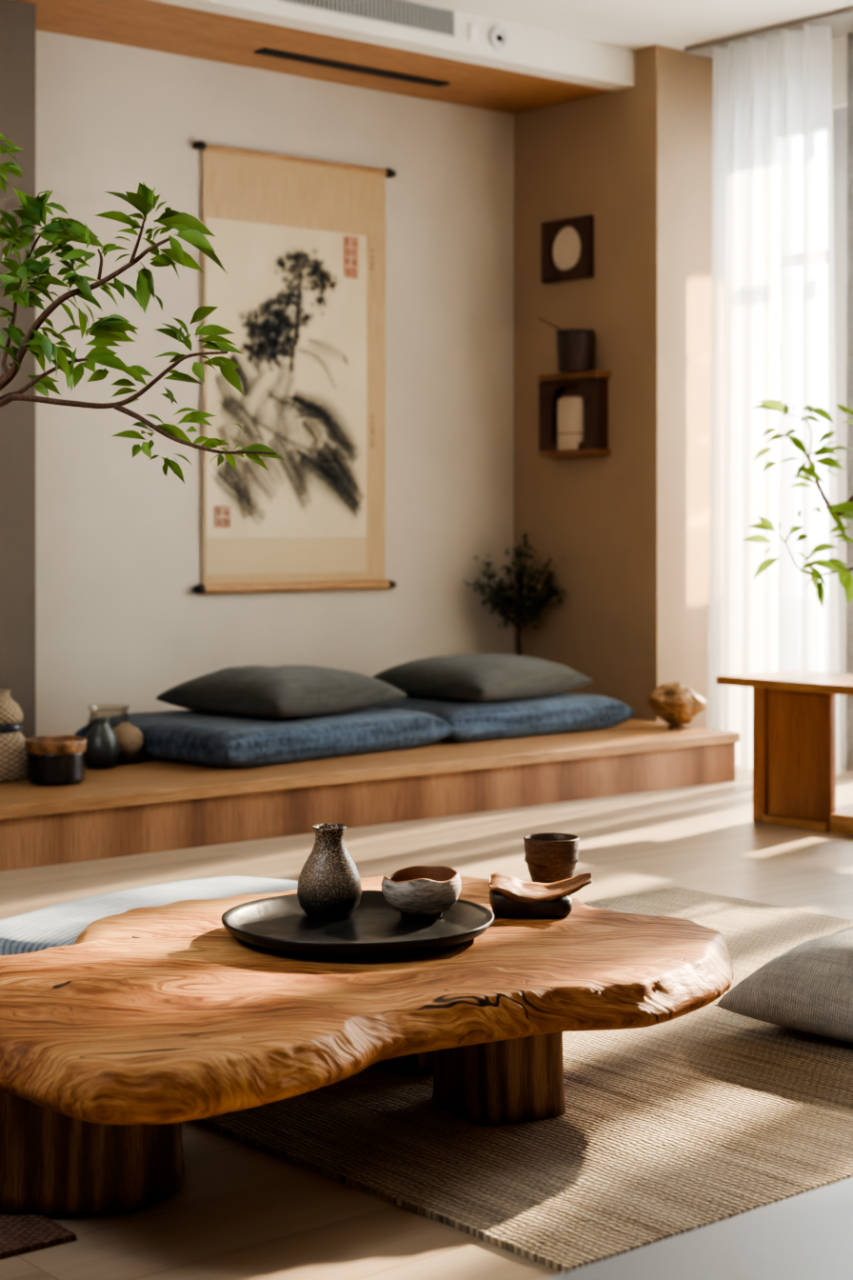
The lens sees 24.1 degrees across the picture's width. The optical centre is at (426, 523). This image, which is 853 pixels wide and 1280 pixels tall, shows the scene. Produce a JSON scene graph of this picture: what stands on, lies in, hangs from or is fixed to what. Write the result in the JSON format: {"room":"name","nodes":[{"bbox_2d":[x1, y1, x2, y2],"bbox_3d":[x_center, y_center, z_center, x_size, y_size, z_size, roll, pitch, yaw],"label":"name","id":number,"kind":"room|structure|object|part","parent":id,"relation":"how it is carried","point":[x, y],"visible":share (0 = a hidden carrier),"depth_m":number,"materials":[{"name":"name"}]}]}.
{"room":"living room","nodes":[
{"label":"living room","id":0,"kind":"room"},
{"bbox_2d":[0,0,36,739],"bbox_3d":[-3.676,-0.485,5.366,5.640,2.970,0.450,0,0,-40],"label":"wall","id":1,"kind":"structure","parent":0,"point":[17,18],"depth_m":6.96,"materials":[{"name":"grey paint"}]},
{"bbox_2d":[17,0,44,3],"bbox_3d":[-3.436,-1.895,5.078,5.640,0.150,0.300,0,0,-40],"label":"trim","id":2,"kind":"structure","parent":1,"relation":"attached to","point":[28,1],"depth_m":6.97,"materials":[{"name":"brown wood"}]},
{"bbox_2d":[36,29,514,736],"bbox_3d":[-0.688,-0.485,8.075,2.700,2.970,0.125,0,0,-40],"label":"wall","id":3,"kind":"structure","parent":0,"point":[121,623],"depth_m":7.89,"materials":[{"name":"paint"}]},
{"bbox_2d":[193,140,396,594],"bbox_3d":[-0.519,-0.610,8.109,1.001,1.768,0.038,0,0,-40],"label":"scroll","id":4,"kind":"object","parent":3,"relation":"attached to","point":[300,243],"visible":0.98,"depth_m":8.11,"materials":[{"name":"paper"}]},
{"bbox_3d":[-0.885,0.255,7.803,0.048,0.038,0.038,0,0,-40],"label":"rod knob","id":5,"kind":"part","parent":4,"relation":"part of","materials":[{"name":"black paint"}]},
{"bbox_3d":[-0.885,-1.475,7.803,0.048,0.038,0.038,0,0,-40],"label":"rod knob","id":6,"kind":"part","parent":4,"relation":"part of","materials":[{"name":"black paint"}]},
{"bbox_2d":[222,251,352,496],"bbox_3d":[-0.549,-0.562,8.082,0.781,1.156,0.006,0,0,-40],"label":"painting","id":7,"kind":"object","parent":4,"relation":"attached to","point":[289,313],"depth_m":8.09,"materials":[{"name":"grey paper"}]},
{"bbox_3d":[-0.519,-1.475,8.109,0.921,0.022,0.022,0,0,-40],"label":"rod","id":8,"kind":"part","parent":4,"relation":"part of","materials":[{"name":"brown wood"}]},
{"bbox_3d":[-0.154,-1.475,8.414,0.048,0.038,0.038,0,0,-40],"label":"rod knob","id":9,"kind":"part","parent":4,"relation":"part of","materials":[{"name":"black paint"}]},
{"bbox_3d":[-0.154,0.255,8.414,0.048,0.038,0.038,0,0,-40],"label":"rod knob","id":10,"kind":"part","parent":4,"relation":"part of","materials":[{"name":"black paint"}]},
{"bbox_2d":[36,0,613,114],"bbox_3d":[-0.394,-1.840,7.832,2.560,0.040,0.625,0,0,-40],"label":"wooden ceiling panel","id":11,"kind":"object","parent":3,"relation":"attached to","point":[150,25],"depth_m":7.71,"materials":[{"name":"brown wood"}]},
{"bbox_2d":[254,47,449,86],"bbox_3d":[-0.284,-1.816,7.973,0.930,0.008,0.070,0,0,-40],"label":"air vent","id":12,"kind":"object","parent":11,"relation":"in","point":[265,51],"visible":1,"depth_m":7.95,"materials":[{"name":"black metal"}]},
{"bbox_2d":[151,0,634,91],"bbox_3d":[-2.304,-1.895,5.751,8.240,0.150,0.120,0,0,-40],"label":"trim","id":13,"kind":"structure","parent":0,"point":[529,50],"depth_m":7.78,"materials":[{"name":"white paint"}]},
{"bbox_2d":[278,0,456,37],"bbox_3d":[-0.209,-1.918,7.412,0.825,0.100,0.014,0,0,-40],"label":"air vent grille","id":14,"kind":"object","parent":13,"relation":"attached to","point":[405,13],"visible":1,"depth_m":7.50,"materials":[{"name":"grey"}]},
{"bbox_2d":[468,22,478,42],"bbox_3d":[0.183,-1.900,7.741,0.044,0.070,0.013,0,0,-40],"label":"wall switch","id":15,"kind":"object","parent":13,"relation":"attached to","point":[472,28],"visible":1,"depth_m":7.73,"materials":[{"name":"white plastic"}]},
{"bbox_2d":[488,24,508,51],"bbox_3d":[0.286,-1.900,7.821,0.100,0.100,0.022,0,0,-40],"label":"wall sensor","id":16,"kind":"object","parent":13,"relation":"attached to","point":[498,37],"visible":1,"depth_m":7.81,"materials":[{"name":"grey plastic"}]},
{"bbox_2d":[0,766,852,1279],"bbox_3d":[0.221,1.050,3.182,8.820,0.100,9.000,0,0,-40],"label":"floor","id":17,"kind":"structure","parent":0,"point":[240,1210],"depth_m":5.42,"materials":[{"name":"brown wood"}]},
{"bbox_2d":[0,1212,76,1259],"bbox_3d":[-1.680,0.995,2.803,1.820,0.010,1.548,0,0,-40],"label":"woven mat","id":18,"kind":"object","parent":17,"relation":"on","point":[20,1232],"visible":0.81,"depth_m":2.79,"materials":[{"name":"brown wicker"}]},
{"bbox_2d":[0,133,284,484],"bbox_3d":[-0.988,0.111,4.009,1.536,1.778,0.390,0,0,30],"label":"indoor tree","id":19,"kind":"object","parent":17,"relation":"on","point":[108,330],"visible":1,"depth_m":3.87,"materials":[{"name":"green plant"}]},
{"bbox_2d":[0,718,740,871],"bbox_3d":[-2.307,0.905,5.731,8.189,0.190,1.394,0,0,-40],"label":"bench","id":20,"kind":"object","parent":17,"relation":"on","point":[152,805],"visible":0.59,"depth_m":6.60,"materials":[{"name":"brown wood"}]},
{"bbox_2d":[0,688,28,782],"bbox_3d":[-1.349,0.667,6.348,0.210,0.285,0.208,0,0,-40],"label":"vase","id":21,"kind":"object","parent":20,"relation":"on","point":[12,751],"visible":0.94,"depth_m":6.29,"materials":[{"name":"wicker"}]},
{"bbox_3d":[-1.349,0.582,6.347,0.136,0.113,0.136,0,0,-40],"label":"bulb","id":22,"kind":"part","parent":21,"relation":"part of","materials":[{"name":"wicker"}]},
{"bbox_2d":[24,735,86,785],"bbox_3d":[-1.159,0.740,6.252,0.193,0.141,0.191,0,0,-40],"label":"ribbed pot","id":23,"kind":"object","parent":20,"relation":"on","point":[51,760],"visible":1,"depth_m":6.18,"materials":[{"name":"black ceramic"}]},
{"bbox_2d":[84,717,119,769],"bbox_3d":[-1.081,0.727,6.642,0.122,0.166,0.122,0,0,-40],"label":"vase","id":24,"kind":"object","parent":20,"relation":"on","point":[103,750],"visible":0.95,"depth_m":6.60,"materials":[{"name":"grey ceramic"}]},
{"bbox_2d":[117,751,149,763],"bbox_3d":[-1.024,0.793,6.801,0.166,0.034,0.166,0,0,-40],"label":"plate","id":25,"kind":"object","parent":20,"relation":"on","point":[140,756],"visible":0.48,"depth_m":6.74,"materials":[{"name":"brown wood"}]},
{"bbox_2d":[112,721,143,755],"bbox_3d":[-1.025,0.730,6.801,0.126,0.108,0.129,0,0,-40],"label":"woven ball","id":26,"kind":"object","parent":25,"relation":"on","point":[130,739],"visible":0.82,"depth_m":6.76,"materials":[{"name":"wicker"}]},
{"bbox_2d":[74,707,453,767],"bbox_3d":[-0.573,0.739,7.178,0.824,0.142,1.092,0,0,43],"label":"floor cushion","id":27,"kind":"object","parent":20,"relation":"on","point":[186,736],"visible":0.69,"depth_m":6.83,"materials":[{"name":"blue fabric"}]},
{"bbox_2d":[156,665,407,719],"bbox_3d":[-0.516,0.592,7.167,0.620,0.172,0.680,0,0,40],"label":"throw pillow","id":28,"kind":"object","parent":27,"relation":"on","point":[254,691],"visible":1,"depth_m":6.97,"materials":[{"name":"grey fabric"}]},
{"bbox_2d":[374,692,635,741],"bbox_3d":[0.206,0.740,7.901,0.968,0.140,0.783,0,0,-41],"label":"floor cushion","id":29,"kind":"object","parent":20,"relation":"on","point":[560,712],"visible":0.48,"depth_m":7.59,"materials":[{"name":"blue fabric"}]},
{"bbox_2d":[372,654,593,701],"bbox_3d":[0.203,0.594,7.819,0.620,0.168,0.700,0,0,41],"label":"throw pillow","id":30,"kind":"object","parent":29,"relation":"on","point":[458,677],"visible":0.97,"depth_m":7.61,"materials":[{"name":"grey fabric"}]},
{"bbox_2d":[462,532,565,655],"bbox_3d":[0.380,0.420,8.621,0.443,0.780,0.250,0,0,4],"label":"tree","id":31,"kind":"object","parent":20,"relation":"on","point":[534,611],"visible":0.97,"depth_m":8.61,"materials":[{"name":"green plant"}]},
{"bbox_2d":[646,681,707,728],"bbox_3d":[0.994,0.718,7.933,0.240,0.185,0.174,0,0,15],"label":"sculpture","id":32,"kind":"object","parent":20,"relation":"on","point":[676,704],"visible":1,"depth_m":7.88,"materials":[{"name":"brown wood"}]},
{"bbox_2d":[195,886,852,1272],"bbox_3d":[0.434,0.994,4.057,2.174,0.011,1.834,0,0,-40],"label":"jute rug","id":33,"kind":"object","parent":17,"relation":"on","point":[708,1114],"visible":0.35,"depth_m":3.25,"materials":[{"name":"beige wicker"}]},
{"bbox_2d":[0,876,298,955],"bbox_3d":[-0.506,0.928,4.582,0.742,0.123,0.948,0,0,36],"label":"floor cushion","id":34,"kind":"object","parent":33,"relation":"on","point":[59,925],"visible":0.24,"depth_m":4.58,"materials":[{"name":"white fabric"}]},
{"bbox_2d":[0,876,733,1213],"bbox_3d":[-0.325,0.856,3.309,1.757,0.263,1.098,0,0,-38],"label":"coffee table","id":35,"kind":"object","parent":33,"relation":"on","point":[154,1020],"visible":0.83,"depth_m":3.07,"materials":[{"name":"brown wood"}]},
{"bbox_3d":[-0.547,0.893,3.034,0.358,0.189,0.335,0,0,0],"label":"leg","id":36,"kind":"part","parent":35,"relation":"part of","materials":[{"name":"brown wood"}]},
{"bbox_2d":[221,890,494,958],"bbox_3d":[-0.121,0.706,3.516,0.479,0.037,0.478,0,0,-40],"label":"serving tray","id":37,"kind":"object","parent":35,"relation":"on","point":[375,929],"visible":0.91,"depth_m":3.52,"materials":[{"name":"black paint"}]},
{"bbox_2d":[297,823,361,919],"bbox_3d":[-0.177,0.634,3.650,0.119,0.164,0.119,0,0,-40],"label":"bottle vase","id":38,"kind":"object","parent":37,"relation":"on","point":[330,885],"visible":1,"depth_m":3.61,"materials":[{"name":"ceramic"}]},
{"bbox_2d":[381,865,461,921],"bbox_3d":[-0.009,0.673,3.633,0.143,0.086,0.144,0,0,-40],"label":"bowl","id":39,"kind":"object","parent":37,"relation":"on","point":[421,893],"visible":1,"depth_m":3.59,"materials":[{"name":"grey ceramic"}]},
{"bbox_3d":[-0.004,0.893,3.704,0.189,0.189,0.235,0,0,0],"label":"leg","id":40,"kind":"part","parent":35,"relation":"part of","materials":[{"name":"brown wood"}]},
{"bbox_3d":[0.123,0.893,3.399,0.186,0.189,0.213,0,0,-26],"label":"leg","id":41,"kind":"part","parent":35,"relation":"part of","materials":[{"name":"brown wood"}]},
{"bbox_2d":[488,872,592,918],"bbox_3d":[0.211,0.687,3.713,0.191,0.074,0.110,0,0,0],"label":"dish","id":42,"kind":"object","parent":35,"relation":"on","point":[510,896],"visible":1,"depth_m":3.67,"materials":[{"name":"brown wood"}]},
{"bbox_2d":[523,832,579,882],"bbox_3d":[0.252,0.677,4.026,0.112,0.094,0.112,0,0,-40],"label":"tea cup","id":43,"kind":"object","parent":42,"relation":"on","point":[550,857],"visible":0.88,"depth_m":3.98,"materials":[{"name":"brown ceramic"}]},
{"bbox_2d":[712,925,852,1042],"bbox_3d":[1.009,0.882,3.893,0.640,0.213,0.640,0,0,-45],"label":"pillow","id":44,"kind":"object","parent":33,"relation":"on","point":[808,988],"visible":1,"depth_m":3.81,"materials":[{"name":"grey fabric"}]},
{"bbox_2d":[541,1176,852,1279],"bbox_3d":[0.855,0.850,1.862,1.800,0.300,0.962,0,0,-40],"label":"side table","id":45,"kind":"object","parent":17,"relation":"on","point":[809,1235],"visible":1,"depth_m":1.93,"materials":[{"name":"grey paint"}]},
{"bbox_2d":[716,669,852,835],"bbox_3d":[1.517,0.759,6.520,0.430,0.482,1.140,0,0,-40],"label":"bench","id":46,"kind":"object","parent":17,"relation":"on","point":[794,711],"visible":1,"depth_m":6.61,"materials":[{"name":"brown wood"}]},
{"bbox_3d":[1.119,0.774,6.712,0.015,0.452,0.055,0,0,-40],"label":"corner post","id":47,"kind":"part","parent":46,"relation":"part of","materials":[{"name":"brown wood"}]},
{"bbox_2d":[740,399,852,609],"bbox_3d":[1.413,0.041,6.219,0.834,0.954,0.235,0,0,-10],"label":"potted plant","id":48,"kind":"object","parent":46,"relation":"on","point":[845,510],"visible":1,"depth_m":6.19,"materials":[{"name":"green plant"}]},
{"bbox_3d":[1.391,0.032,6.259,0.671,0.741,0.071,0,0,-8],"label":"stem","id":49,"kind":"part","parent":48,"relation":"part of","materials":[{"name":"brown plant"}]},
{"bbox_3d":[1.218,0.986,6.585,0.024,0.028,0.264,0,0,-40],"label":"foot rail","id":50,"kind":"part","parent":46,"relation":"part of","materials":[{"name":"brown wood"}]},
{"bbox_3d":[1.456,0.970,6.339,0.035,0.060,0.420,0,0,-40],"label":"rail","id":51,"kind":"part","parent":46,"relation":"part of","materials":[{"name":"brown wood"}]},
{"bbox_2d":[514,44,713,728],"bbox_3d":[0.866,-0.485,8.804,0.620,2.970,1.000,0,0,-40],"label":"wall","id":52,"kind":"structure","parent":0,"point":[630,525],"depth_m":8.40,"materials":[{"name":"brown paint"}]},
{"bbox_2d":[541,215,593,282],"bbox_3d":[0.605,-1.180,8.606,0.032,0.262,0.295,0,0,-40],"label":"wall frame","id":53,"kind":"object","parent":52,"relation":"attached to","point":[567,244],"visible":1,"depth_m":8.60,"materials":[{"name":"brown wood"}]},
{"bbox_3d":[0.612,-1.180,8.611,0.010,0.216,0.220,0,0,-40],"label":"oval panel","id":54,"kind":"part","parent":53,"relation":"part of","materials":[{"name":"beige"}]},
{"bbox_2d":[538,370,610,456],"bbox_3d":[0.620,-0.468,8.539,0.095,0.351,0.380,0,0,-40],"label":"wall shelf","id":55,"kind":"object","parent":52,"relation":"attached to","point":[590,385],"visible":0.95,"depth_m":8.46,"materials":[{"name":"brown wood"}]},
{"bbox_2d":[557,396,583,450],"bbox_3d":[0.618,-0.430,8.550,0.064,0.232,0.159,0,0,-40],"label":"lantern","id":56,"kind":"object","parent":55,"relation":"in","point":[570,409],"visible":0.95,"depth_m":8.51,"materials":[{"name":"beige paper"}]},
{"bbox_3d":[0.647,-0.465,8.575,0.005,0.270,0.250,0,0,-40],"label":"panel","id":57,"kind":"part","parent":55,"relation":"part of","materials":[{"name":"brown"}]},
{"bbox_2d":[556,329,594,372],"bbox_3d":[0.628,-0.730,8.468,0.160,0.173,0.160,0,0,-40],"label":"vase","id":58,"kind":"object","parent":55,"relation":"on","point":[574,347],"visible":0.98,"depth_m":8.40,"materials":[{"name":"brown ceramic"}]},
{"bbox_2d":[539,318,561,330],"bbox_3d":[0.569,-0.775,8.534,0.015,0.227,0.237,0,0,-42],"label":"wooden stick","id":59,"kind":"object","parent":58,"relation":"in","point":[547,322],"visible":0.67,"depth_m":8.57,"materials":[{"name":"brown wood"}]},
{"bbox_2d":[408,0,852,50],"bbox_3d":[0.221,-2.020,3.182,8.820,0.100,9.000,0,0,-40],"label":"ceiling","id":60,"kind":"structure","parent":0,"point":[634,25],"depth_m":7.75,"materials":[{"name":"white paint"}]},
{"bbox_2d":[684,5,852,59],"bbox_3d":[2.259,-1.959,7.075,0.300,0.022,3.360,0,0,-40],"label":"track","id":61,"kind":"object","parent":60,"relation":"attached to","point":[841,20],"visible":0.6,"depth_m":7.92,"materials":[{"name":"silver metal"}]},
{"bbox_2d":[707,24,840,776],"bbox_3d":[1.375,-0.480,7.992,0.211,2.930,0.592,0,0,-40],"label":"sheer curtain","id":62,"kind":"object","parent":61,"relation":"hanging from","point":[767,344],"visible":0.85,"depth_m":8.01,"materials":[{"name":"white fabric"}]},
{"bbox_2d":[845,33,852,772],"bbox_3d":[1.721,-0.480,7.908,0.074,2.930,0.132,0,0,-40],"label":"drape","id":63,"kind":"object","parent":61,"relation":"hanging from","point":[850,131],"visible":0.87,"depth_m":7.94,"materials":[{"name":"white fabric"}]},
{"bbox_2d":[776,37,847,119],"bbox_3d":[3.911,-0.485,5.550,0.120,2.970,7.900,0,0,-40],"label":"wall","id":64,"kind":"structure","parent":0,"point":[840,46],"depth_m":8.13,"materials":[{"name":"white paint"}]},
{"bbox_2d":[777,105,847,769],"bbox_3d":[2.514,-0.350,7.229,0.070,2.700,3.370,0,0,-40],"label":"window","id":65,"kind":"structure","parent":64,"relation":"in","point":[839,114],"depth_m":8.17,"materials":[{"name":"white glass"}]}
]}

